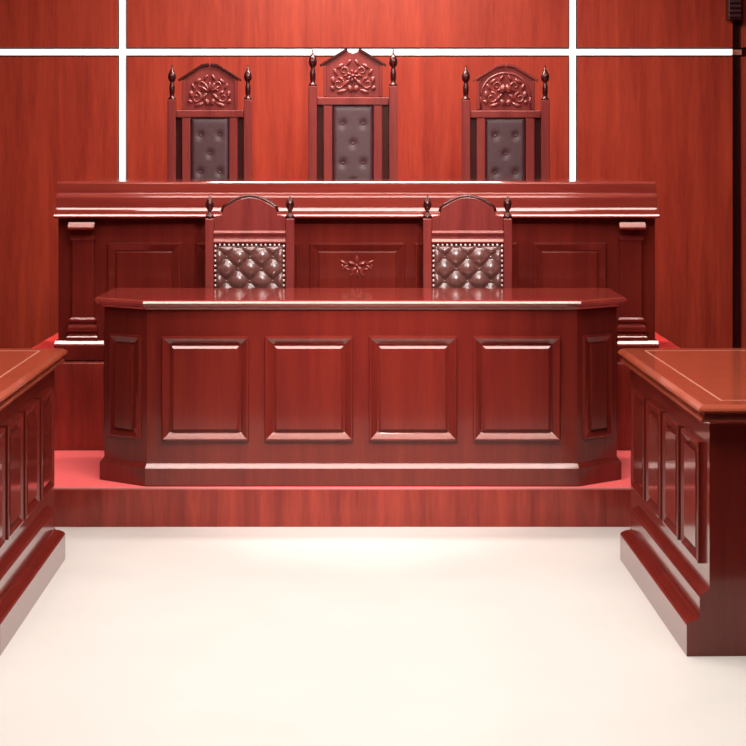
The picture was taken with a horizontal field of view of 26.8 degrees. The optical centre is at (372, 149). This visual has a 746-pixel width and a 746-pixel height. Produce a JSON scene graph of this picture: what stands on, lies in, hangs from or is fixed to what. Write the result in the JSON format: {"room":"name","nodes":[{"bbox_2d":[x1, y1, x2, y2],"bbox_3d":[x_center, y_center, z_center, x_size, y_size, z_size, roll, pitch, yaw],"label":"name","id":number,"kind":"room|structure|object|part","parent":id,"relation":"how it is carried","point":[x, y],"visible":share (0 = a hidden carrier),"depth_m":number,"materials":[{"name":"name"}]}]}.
{"room":"courtroom","nodes":[
{"label":"courtroom","id":0,"kind":"room"},
{"bbox_2d":[0,527,745,745],"bbox_3d":[0.000,1.600,4.450,6.800,0.100,11.300,0,0,0],"label":"floor","id":1,"kind":"structure","parent":0,"point":[141,636],"depth_m":4.90,"materials":[{"name":"beige tile"}]},
{"bbox_2d":[0,348,67,655],"bbox_3d":[-1.601,1.162,5.442,0.890,0.776,1.388,0,0,-1],"label":"table","id":2,"kind":"object","parent":1,"relation":"on","point":[32,551],"visible":1,"depth_m":5.48,"materials":[{"name":"brown wood"}]},
{"bbox_3d":[-1.208,1.100,5.011,0.017,0.380,0.242,0,0,-1],"label":"panel","id":3,"kind":"part","parent":2,"relation":"part of","materials":[{"name":"brown wood"}]},
{"bbox_3d":[-1.214,1.100,5.304,0.017,0.380,0.242,0,0,-1],"label":"panel","id":4,"kind":"part","parent":2,"relation":"part of","materials":[{"name":"brown wood"}]},
{"bbox_3d":[-1.220,1.100,5.596,0.017,0.380,0.242,0,0,-1],"label":"panel","id":5,"kind":"part","parent":2,"relation":"part of","materials":[{"name":"brown wood"}]},
{"bbox_3d":[-1.226,1.100,5.889,0.017,0.380,0.242,0,0,-1],"label":"panel","id":6,"kind":"part","parent":2,"relation":"part of","materials":[{"name":"brown wood"}]},
{"bbox_2d":[54,489,630,526],"bbox_3d":[0.000,1.473,8.174,6.800,0.154,3.453,0,0,0],"label":"platform","id":7,"kind":"object","parent":1,"relation":"on","point":[72,507],"visible":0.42,"depth_m":6.45,"materials":[{"name":"brown wood"}]},
{"bbox_2d":[54,360,630,449],"bbox_3d":[-0.085,1.191,8.580,3.230,0.410,2.640,0,0,0],"label":"platform","id":8,"kind":"object","parent":7,"relation":"on","point":[78,384],"visible":0.07,"depth_m":7.26,"materials":[{"name":"brown wood"}]},
{"bbox_2d":[32,332,678,347],"bbox_3d":[-0.085,0.983,8.635,3.210,0.006,2.510,0,0,0],"label":"carpet","id":9,"kind":"object","parent":8,"relation":"on","point":[48,343],"visible":0.02,"depth_m":7.94,"materials":[{"name":"red carpet"}]},
{"bbox_2d":[167,63,251,178],"bbox_3d":[-0.910,0.248,8.498,0.470,1.464,0.555,0,0,0],"label":"chair","id":10,"kind":"object","parent":9,"relation":"on","point":[209,138],"visible":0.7,"depth_m":8.74,"materials":[{"name":"paint"}]},
{"bbox_3d":[-1.122,0.349,8.750,0.046,1.262,0.050,0,0,0],"label":"post","id":11,"kind":"part","parent":10,"relation":"part of","materials":[{"name":"paint"}]},
{"bbox_3d":[-1.082,0.125,8.764,0.034,0.670,0.012,0,0,0],"label":"panel","id":12,"kind":"part","parent":10,"relation":"part of","materials":[{"name":"brown wood"}]},
{"bbox_3d":[-0.999,-0.433,8.750,0.171,0.101,0.048,0,0,0],"label":"gable moulding","id":13,"kind":"part","parent":10,"relation":"part of","materials":[{"name":"brown wood"}]},
{"bbox_3d":[-0.910,-0.202,8.750,0.378,0.044,0.044,0,0,0],"label":"cross rail","id":14,"kind":"part","parent":10,"relation":"part of","materials":[{"name":"paint"}]},
{"bbox_3d":[-0.910,0.125,8.749,0.216,0.620,0.026,0,0,0],"label":"backrest","id":15,"kind":"part","parent":10,"relation":"part of","materials":[{"name":"leather"}]},
{"bbox_3d":[-0.820,-0.433,8.750,0.171,0.101,0.048,0,0,0],"label":"gable moulding","id":16,"kind":"part","parent":10,"relation":"part of","materials":[{"name":"brown wood"}]},
{"bbox_3d":[-0.738,0.125,8.764,0.034,0.670,0.012,0,0,0],"label":"panel","id":17,"kind":"part","parent":10,"relation":"part of","materials":[{"name":"brown wood"}]},
{"bbox_3d":[-0.698,0.349,8.750,0.046,1.262,0.050,0,0,0],"label":"post","id":18,"kind":"part","parent":10,"relation":"part of","materials":[{"name":"paint"}]},
{"bbox_2d":[308,48,397,178],"bbox_3d":[-0.112,0.207,8.482,0.498,1.547,0.588,0,0,0],"label":"chair","id":19,"kind":"object","parent":9,"relation":"on","point":[353,129],"visible":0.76,"depth_m":8.74,"materials":[{"name":"paint"}]},
{"bbox_3d":[-0.336,0.311,8.750,0.049,1.338,0.053,0,0,0],"label":"post","id":20,"kind":"part","parent":19,"relation":"part of","materials":[{"name":"paint"}]},
{"bbox_3d":[-0.294,0.074,8.765,0.036,0.710,0.013,0,0,0],"label":"panel","id":21,"kind":"part","parent":19,"relation":"part of","materials":[{"name":"brown wood"}]},
{"bbox_3d":[-0.221,-0.516,8.750,0.154,0.102,0.051,0,0,0],"label":"gable moulding","id":22,"kind":"part","parent":19,"relation":"part of","materials":[{"name":"brown wood"}]},
{"bbox_3d":[-0.112,-0.273,8.750,0.401,0.047,0.047,0,0,0],"label":"cross rail","id":23,"kind":"part","parent":19,"relation":"part of","materials":[{"name":"paint"}]},
{"bbox_3d":[-0.112,0.074,8.749,0.229,0.657,0.028,0,0,0],"label":"backrest","id":24,"kind":"part","parent":19,"relation":"part of","materials":[{"name":"leather"}]},
{"bbox_3d":[-0.003,-0.516,8.750,0.154,0.102,0.051,0,0,0],"label":"gable moulding","id":25,"kind":"part","parent":19,"relation":"part of","materials":[{"name":"brown wood"}]},
{"bbox_3d":[0.071,0.074,8.765,0.036,0.710,0.013,0,0,0],"label":"panel","id":26,"kind":"part","parent":19,"relation":"part of","materials":[{"name":"brown wood"}]},
{"bbox_3d":[0.113,0.311,8.750,0.049,1.338,0.053,0,0,0],"label":"post","id":27,"kind":"part","parent":19,"relation":"part of","materials":[{"name":"paint"}]},
{"bbox_2d":[54,179,658,359],"bbox_3d":[-0.077,0.565,7.696,2.824,0.831,0.790,0,0,0],"label":"bench","id":28,"kind":"object","parent":9,"relation":"on","point":[113,233],"visible":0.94,"depth_m":7.37,"materials":[{"name":"brown wood"}]},
{"bbox_3d":[-1.076,0.629,7.378,0.344,0.382,0.015,0,0,0],"label":"panel","id":29,"kind":"part","parent":28,"relation":"part of","materials":[{"name":"brown wood"}]},
{"bbox_3d":[-0.591,0.629,7.378,0.485,0.382,0.015,0,0,0],"label":"panel","id":30,"kind":"part","parent":28,"relation":"part of","materials":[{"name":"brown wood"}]},
{"bbox_3d":[-0.073,0.629,7.378,0.447,0.382,0.015,0,0,0],"label":"panel","id":31,"kind":"part","parent":28,"relation":"part of","materials":[{"name":"brown wood"}]},
{"bbox_3d":[0.440,0.629,7.378,0.485,0.382,0.015,0,0,0],"label":"panel","id":32,"kind":"part","parent":28,"relation":"part of","materials":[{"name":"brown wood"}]},
{"bbox_3d":[0.925,0.629,7.378,0.344,0.382,0.015,0,0,0],"label":"panel","id":33,"kind":"part","parent":28,"relation":"part of","materials":[{"name":"brown wood"}]},
{"bbox_2d":[461,64,549,178],"bbox_3d":[0.739,0.250,8.498,0.490,1.461,0.554,0,0,0],"label":"chair","id":34,"kind":"object","parent":9,"relation":"on","point":[508,138],"visible":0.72,"depth_m":8.74,"materials":[{"name":"paint"}]},
{"bbox_3d":[0.518,0.350,8.750,0.048,1.260,0.050,0,0,0],"label":"post","id":35,"kind":"part","parent":34,"relation":"part of","materials":[{"name":"paint"}]},
{"bbox_3d":[0.560,0.127,8.764,0.036,0.669,0.012,0,0,0],"label":"panel","id":36,"kind":"part","parent":34,"relation":"part of","materials":[{"name":"brown wood"}]},
{"bbox_3d":[0.646,-0.430,8.750,0.179,0.101,0.048,0,0,0],"label":"gable moulding","id":37,"kind":"part","parent":34,"relation":"part of","materials":[{"name":"paint"}]},
{"bbox_3d":[0.739,-0.200,8.750,0.394,0.044,0.044,0,0,0],"label":"cross rail","id":38,"kind":"part","parent":34,"relation":"part of","materials":[{"name":"paint"}]},
{"bbox_3d":[0.739,0.127,8.749,0.225,0.619,0.026,0,0,0],"label":"backrest","id":39,"kind":"part","parent":34,"relation":"part of","materials":[{"name":"leather"}]},
{"bbox_3d":[0.833,-0.430,8.750,0.179,0.101,0.048,0,0,0],"label":"gable moulding","id":40,"kind":"part","parent":34,"relation":"part of","materials":[{"name":"paint"}]},
{"bbox_3d":[0.919,0.127,8.764,0.036,0.669,0.012,0,0,0],"label":"panel","id":41,"kind":"part","parent":34,"relation":"part of","materials":[{"name":"brown wood"}]},
{"bbox_3d":[0.961,0.350,8.750,0.048,1.260,0.050,0,0,0],"label":"post","id":42,"kind":"part","parent":34,"relation":"part of","materials":[{"name":"paint"}]},
{"bbox_2d":[54,450,630,488],"bbox_3d":[0.000,1.393,6.854,6.780,0.006,0.805,0,0,0],"label":"carpet","id":43,"kind":"object","parent":7,"relation":"on","point":[73,469],"visible":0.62,"depth_m":6.58,"materials":[{"name":"red carpet"}]},
{"bbox_2d":[205,194,294,287],"bbox_3d":[-0.563,0.796,6.960,0.409,1.188,0.460,0,0,0],"label":"tufted chair","id":44,"kind":"object","parent":43,"relation":"on","point":[249,245],"visible":0.5,"depth_m":7.15,"materials":[{"name":"paint"}]},
{"bbox_3d":[-0.747,0.851,7.170,0.040,1.078,0.040,0,0,0],"label":"post","id":45,"kind":"part","parent":44,"relation":"part of","materials":[{"name":"paint"}]},
{"bbox_3d":[-0.563,0.397,7.165,0.326,0.062,0.034,0,0,0],"label":"rail","id":46,"kind":"part","parent":44,"relation":"part of","materials":[{"name":"paint"}]},
{"bbox_3d":[-0.563,0.658,7.180,0.326,0.464,0.012,0,0,0],"label":"panel","id":47,"kind":"part","parent":44,"relation":"part of","materials":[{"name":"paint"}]},
{"bbox_3d":[-0.563,0.244,7.166,0.270,0.082,0.015,0,0,0],"label":"crest moulding","id":48,"kind":"part","parent":44,"relation":"part of","materials":[{"name":"brown wood"}]},
{"bbox_3d":[-0.563,0.654,7.155,0.318,0.440,0.046,0,0,0],"label":"backrest","id":49,"kind":"part","parent":44,"relation":"part of","materials":[{"name":"brown leather"}]},
{"bbox_3d":[-0.380,0.851,7.170,0.040,1.078,0.040,0,0,0],"label":"post","id":50,"kind":"part","parent":44,"relation":"part of","materials":[{"name":"paint"}]},
{"bbox_2d":[94,288,626,486],"bbox_3d":[-0.052,1.005,6.755,2.245,0.770,0.600,0,0,0],"label":"desk","id":51,"kind":"object","parent":43,"relation":"on","point":[204,387],"visible":1,"depth_m":6.49,"materials":[{"name":"brown wood"}]},
{"bbox_3d":[-1.039,0.986,6.554,0.174,0.431,0.014,0,0,33],"label":"panel","id":52,"kind":"part","parent":51,"relation":"part of","materials":[{"name":"brown wood"}]},
{"bbox_3d":[-0.694,0.986,6.483,0.360,0.431,0.023,0,0,0],"label":"panel","id":53,"kind":"part","parent":51,"relation":"part of","materials":[{"name":"brown wood"}]},
{"bbox_3d":[-0.265,0.986,6.483,0.364,0.431,0.023,0,0,0],"label":"panel","id":54,"kind":"part","parent":51,"relation":"part of","materials":[{"name":"brown wood"}]},
{"bbox_3d":[-0.052,1.343,6.746,2.201,0.094,0.538,0,0,0],"label":"moulding","id":55,"kind":"part","parent":51,"relation":"part of","materials":[{"name":"brown wood"}]},
{"bbox_3d":[0.166,0.986,6.483,0.364,0.431,0.023,0,0,0],"label":"panel","id":56,"kind":"part","parent":51,"relation":"part of","materials":[{"name":"brown wood"}]},
{"bbox_3d":[0.594,0.986,6.483,0.360,0.431,0.023,0,0,0],"label":"panel","id":57,"kind":"part","parent":51,"relation":"part of","materials":[{"name":"brown wood"}]},
{"bbox_3d":[0.942,0.986,6.554,0.162,0.431,0.014,0,0,-35],"label":"panel","id":58,"kind":"part","parent":51,"relation":"part of","materials":[{"name":"brown wood"}]},
{"bbox_3d":[1.037,0.985,6.820,0.014,0.430,0.310,0,0,0],"label":"panel","id":59,"kind":"part","parent":51,"relation":"part of","materials":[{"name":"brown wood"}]},
{"bbox_2d":[423,194,511,287],"bbox_3d":[0.432,0.796,6.960,0.409,1.188,0.460,0,0,0],"label":"tufted chair","id":60,"kind":"object","parent":43,"relation":"on","point":[466,245],"visible":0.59,"depth_m":7.15,"materials":[{"name":"paint"}]},
{"bbox_3d":[0.248,0.851,7.170,0.040,1.078,0.040,0,0,0],"label":"post","id":61,"kind":"part","parent":60,"relation":"part of","materials":[{"name":"paint"}]},
{"bbox_3d":[0.432,0.244,7.166,0.270,0.082,0.015,0,0,0],"label":"crest moulding","id":62,"kind":"part","parent":60,"relation":"part of","materials":[{"name":"brown wood"}]},
{"bbox_3d":[0.432,0.654,7.155,0.318,0.440,0.046,0,0,0],"label":"backrest","id":63,"kind":"part","parent":60,"relation":"part of","materials":[{"name":"brown leather"}]},
{"bbox_3d":[0.432,0.658,7.180,0.326,0.464,0.012,0,0,0],"label":"panel","id":64,"kind":"part","parent":60,"relation":"part of","materials":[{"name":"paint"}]},
{"bbox_3d":[0.432,0.397,7.165,0.326,0.062,0.034,0,0,0],"label":"rail","id":65,"kind":"part","parent":60,"relation":"part of","materials":[{"name":"paint"}]},
{"bbox_3d":[0.616,0.851,7.170,0.040,1.078,0.040,0,0,0],"label":"post","id":66,"kind":"part","parent":60,"relation":"part of","materials":[{"name":"paint"}]},
{"bbox_2d":[617,348,745,655],"bbox_3d":[1.391,1.162,5.458,0.890,0.776,1.388,0,0,-1],"label":"table","id":67,"kind":"object","parent":1,"relation":"on","point":[684,546],"visible":1,"depth_m":5.07,"materials":[{"name":"brown wood"}]},
{"bbox_3d":[0.999,1.100,5.888,0.017,0.380,0.242,0,0,-1],"label":"panel","id":68,"kind":"part","parent":67,"relation":"part of","materials":[{"name":"brown wood"}]},
{"bbox_3d":[1.005,1.100,5.596,0.017,0.380,0.242,0,0,-1],"label":"panel","id":69,"kind":"part","parent":67,"relation":"part of","materials":[{"name":"brown wood"}]},
{"bbox_3d":[1.011,1.100,5.303,0.017,0.380,0.242,0,0,-1],"label":"panel","id":70,"kind":"part","parent":67,"relation":"part of","materials":[{"name":"brown wood"}]},
{"bbox_3d":[1.017,1.100,5.011,0.017,0.380,0.242,0,0,-1],"label":"panel","id":71,"kind":"part","parent":67,"relation":"part of","materials":[{"name":"brown wood"}]},
{"bbox_3d":[1.260,1.100,4.798,0.240,0.380,0.015,0,0,-1],"label":"panel","id":72,"kind":"part","parent":67,"relation":"part of","materials":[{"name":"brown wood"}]},
{"bbox_2d":[0,0,745,348],"bbox_3d":[0.000,0.000,9.975,6.800,3.100,0.150,0,0,0],"label":"wall","id":73,"kind":"structure","parent":0,"point":[677,123],"depth_m":9.90,"materials":[{"name":"brown wood"}]},
{"bbox_2d":[119,0,125,178],"bbox_3d":[-1.585,0.000,9.927,0.036,3.100,0.046,0,0,0],"label":"trim","id":74,"kind":"structure","parent":73,"relation":"attached to","point":[122,3],"depth_m":9.90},
{"bbox_2d":[0,49,731,54],"bbox_3d":[-0.565,-0.619,9.927,5.670,0.038,0.046,0,0,0],"label":"trim","id":75,"kind":"structure","parent":73,"relation":"attached to","point":[2,51],"depth_m":9.90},
{"bbox_2d":[569,0,575,178],"bbox_3d":[1.263,0.000,9.927,0.036,3.100,0.046,0,0,0],"label":"trim","id":76,"kind":"structure","parent":73,"relation":"attached to","point":[572,3],"depth_m":9.90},
{"bbox_2d":[726,0,741,20],"bbox_3d":[2.265,-0.932,9.848,0.090,0.240,0.104,0,0,0],"label":"wall speaker","id":77,"kind":"object","parent":73,"relation":"attached to","point":[733,7],"visible":1,"depth_m":9.80,"materials":[{"name":"plastic"}]},
{"bbox_2d":[730,0,740,16],"bbox_3d":[2.265,-0.931,9.799,0.068,0.194,0.005,0,0,0],"label":"grille","id":78,"kind":"object","parent":77,"relation":"attached to","point":[735,5],"depth_m":9.80,"materials":[{"name":"metal"}]},
{"bbox_2d":[732,50,741,54],"bbox_3d":[2.303,-0.619,9.940,0.065,0.032,0.020,0,0,0],"label":"trim","id":79,"kind":"structure","parent":73,"relation":"attached to","point":[734,52],"depth_m":9.93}
]}

